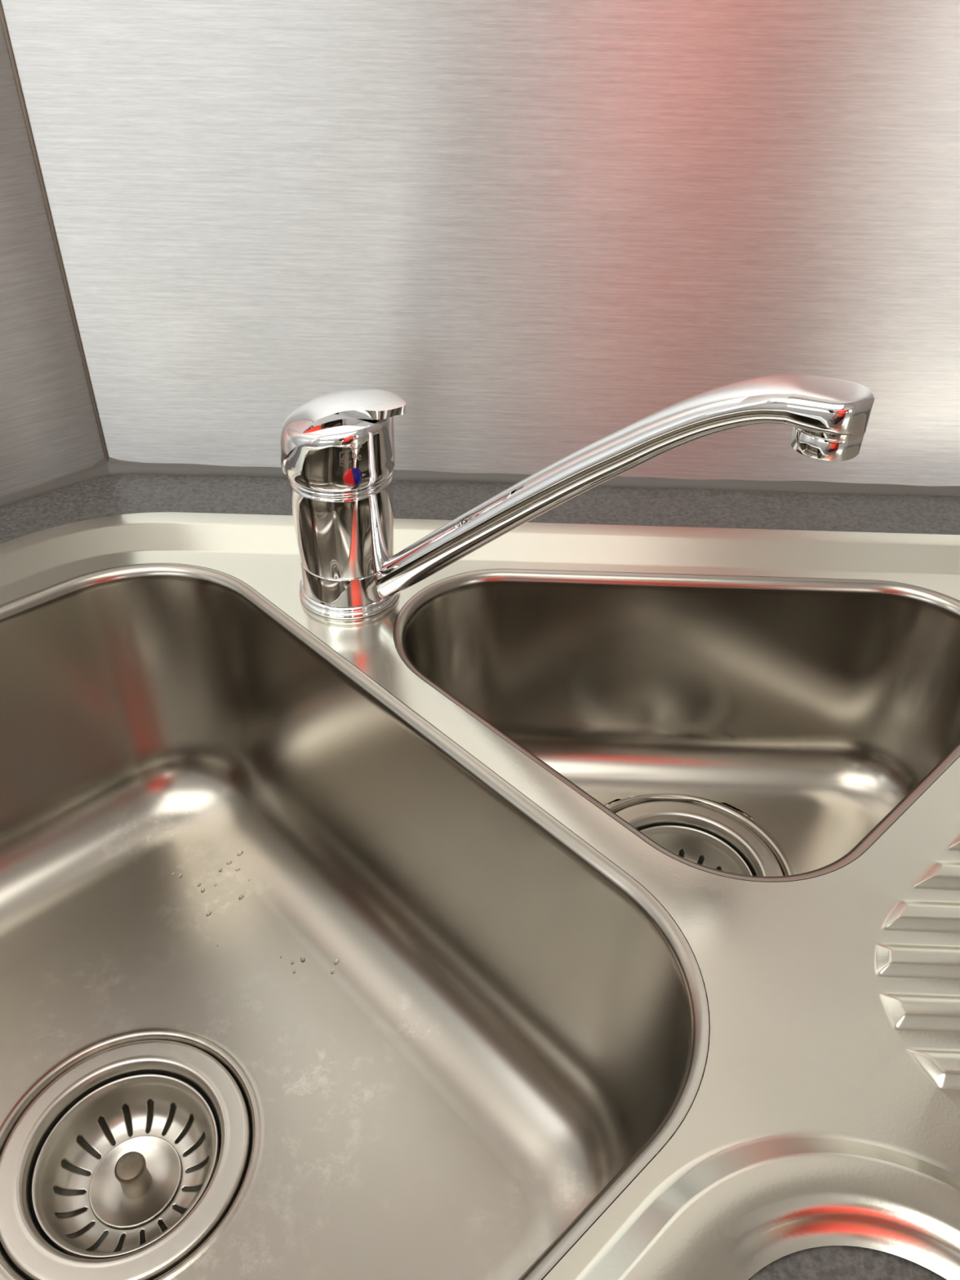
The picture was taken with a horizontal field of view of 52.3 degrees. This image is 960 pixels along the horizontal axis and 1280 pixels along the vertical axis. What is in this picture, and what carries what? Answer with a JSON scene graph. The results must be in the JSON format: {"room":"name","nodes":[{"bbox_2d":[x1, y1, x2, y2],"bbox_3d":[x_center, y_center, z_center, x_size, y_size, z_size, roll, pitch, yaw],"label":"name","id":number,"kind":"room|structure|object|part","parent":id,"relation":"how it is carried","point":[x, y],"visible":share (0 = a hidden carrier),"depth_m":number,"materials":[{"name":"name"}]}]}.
{"room":"kitchen","nodes":[
{"label":"kitchen","id":0,"kind":"room"},
{"bbox_2d":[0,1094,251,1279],"bbox_3d":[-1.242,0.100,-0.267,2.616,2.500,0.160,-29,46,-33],"label":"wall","id":1,"kind":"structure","parent":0,"point":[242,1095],"depth_m":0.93,"materials":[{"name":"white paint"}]},
{"bbox_2d":[0,16,105,497],"bbox_3d":[-0.539,-0.187,0.194,0.847,0.618,0.002,-29,46,-33],"label":"panel","id":2,"kind":"object","parent":1,"relation":"attached to","point":[49,428],"visible":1,"depth_m":0.55,"materials":[{"name":"metal"}]},
{"bbox_2d":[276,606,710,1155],"bbox_3d":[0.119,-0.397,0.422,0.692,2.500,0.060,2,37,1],"label":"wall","id":3,"kind":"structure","parent":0,"point":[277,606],"depth_m":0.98,"materials":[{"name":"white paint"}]},
{"bbox_2d":[0,0,108,462],"bbox_3d":[-0.228,-0.355,0.426,0.002,0.620,0.002,2,37,1],"label":"trim","id":4,"kind":"structure","parent":3,"relation":"attached to","point":[2,15],"depth_m":0.52,"materials":[{"name":"beige"}]},
{"bbox_2d":[0,457,109,507],"bbox_3d":[-0.540,0.061,0.376,0.846,0.009,0.007,-29,46,-33],"label":"trim","id":5,"kind":"structure","parent":3,"relation":"attached to","point":[100,468],"depth_m":0.59,"materials":[{"name":"grey"}]},
{"bbox_2d":[0,0,959,486],"bbox_3d":[0.116,-0.346,0.420,0.691,0.618,0.002,2,37,1],"label":"panel","id":6,"kind":"object","parent":3,"relation":"attached to","point":[546,229],"visible":1,"depth_m":0.51,"materials":[{"name":"metal"}]},
{"bbox_2d":[107,457,959,496],"bbox_3d":[0.113,-0.098,0.601,0.692,0.009,0.007,2,37,1],"label":"trim","id":7,"kind":"structure","parent":3,"relation":"attached to","point":[115,466],"depth_m":0.60,"materials":[{"name":"grey"}]},
{"bbox_3d":[-0.066,1.793,-0.374,4.792,0.050,4.446,2,37,1],"label":"floor","id":8,"kind":"structure","parent":0,"visible":0},
{"bbox_3d":[-0.386,0.622,0.454,0.700,0.820,0.602,-29,46,-33],"label":"base cabinet","id":9,"kind":"object","parent":8,"relation":"on","visible":0},
{"bbox_2d":[0,473,959,1279],"bbox_3d":[0.015,0.322,0.080,1.548,0.038,1.340,-29,46,-33],"label":"countertop","id":10,"kind":"structure","parent":9,"relation":"on","point":[110,495],"depth_m":0.58,"materials":[{"name":"grey stone"}]},
{"bbox_2d":[0,511,959,1279],"bbox_3d":[0.099,0.198,0.390,1.112,0.227,0.578,2,37,1],"label":"sink","id":11,"kind":"object","parent":10,"relation":"in","point":[507,1035],"visible":0.99,"depth_m":0.48,"materials":[{"name":"metal"}]},
{"bbox_2d":[31,1074,218,1258],"bbox_3d":[-0.158,0.242,0.445,0.080,0.025,0.080,-22,43,-28],"label":"basket","id":12,"kind":"object","parent":11,"relation":"in","point":[135,1184],"visible":1,"depth_m":0.45,"materials":[{"name":"metal"}]},
{"bbox_2d":[88,1134,181,1229],"bbox_3d":[-0.159,0.250,0.451,0.041,0.005,0.041,-1,37,-2],"label":"drain strainer knob","id":13,"kind":"object","parent":12,"relation":"on","point":[140,1203],"depth_m":0.45,"materials":[{"name":"metal"}]},
{"bbox_2d":[238,893,244,899],"bbox_3d":[-0.134,0.143,0.547,0.002,0.001,0.004,18,40,21],"label":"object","id":14,"kind":"object","parent":11,"relation":"in","point":[241,896],"visible":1,"depth_m":0.55,"materials":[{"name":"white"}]},
{"bbox_2d":[300,955,305,962],"bbox_3d":[-0.093,0.168,0.515,0.002,0.001,0.004,-10,38,-14],"label":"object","id":15,"kind":"object","parent":11,"relation":"in","point":[302,957],"visible":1,"depth_m":0.51,"materials":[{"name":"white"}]},
{"bbox_2d":[333,959,339,964],"bbox_3d":[-0.075,0.169,0.513,0.002,0.001,0.004,25,43,28],"label":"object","id":16,"kind":"object","parent":11,"relation":"in","point":[336,961],"visible":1,"depth_m":0.51,"materials":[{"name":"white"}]},
{"bbox_3d":[-0.159,0.165,0.390,0.343,0.166,0.396,-29,46,-33],"label":"bowl","id":17,"kind":"part","parent":11,"relation":"part of","materials":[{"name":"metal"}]},
{"bbox_2d":[280,373,875,619],"bbox_3d":[0.021,-0.057,0.425,0.252,0.151,0.053,18,40,21],"label":"mixer tap","id":18,"kind":"object","parent":11,"relation":"on","point":[337,449],"visible":1,"depth_m":0.43,"materials":[{"name":"silver metal"}]},
{"bbox_2d":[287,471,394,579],"bbox_3d":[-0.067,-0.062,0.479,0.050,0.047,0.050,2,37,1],"label":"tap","id":19,"kind":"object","parent":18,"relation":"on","point":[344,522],"depth_m":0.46,"materials":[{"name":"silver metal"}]},
{"bbox_3d":[-0.063,-0.097,0.455,0.060,0.038,0.043,2,37,1],"label":"lever","id":20,"kind":"part","parent":18,"relation":"part of","materials":[{"name":"silver metal"}]},
{"bbox_3d":[0.107,0.082,0.482,0.304,0.137,0.206,2,37,1],"label":"bowl","id":21,"kind":"part","parent":11,"relation":"part of","materials":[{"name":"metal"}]},
{"bbox_2d":[640,825,752,875],"bbox_3d":[0.109,0.140,0.538,0.080,0.025,0.080,-22,43,-28],"label":"basket","id":22,"kind":"object","parent":11,"relation":"in","point":[695,843],"visible":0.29,"depth_m":0.56,"materials":[{"name":"metal"}]}
]}

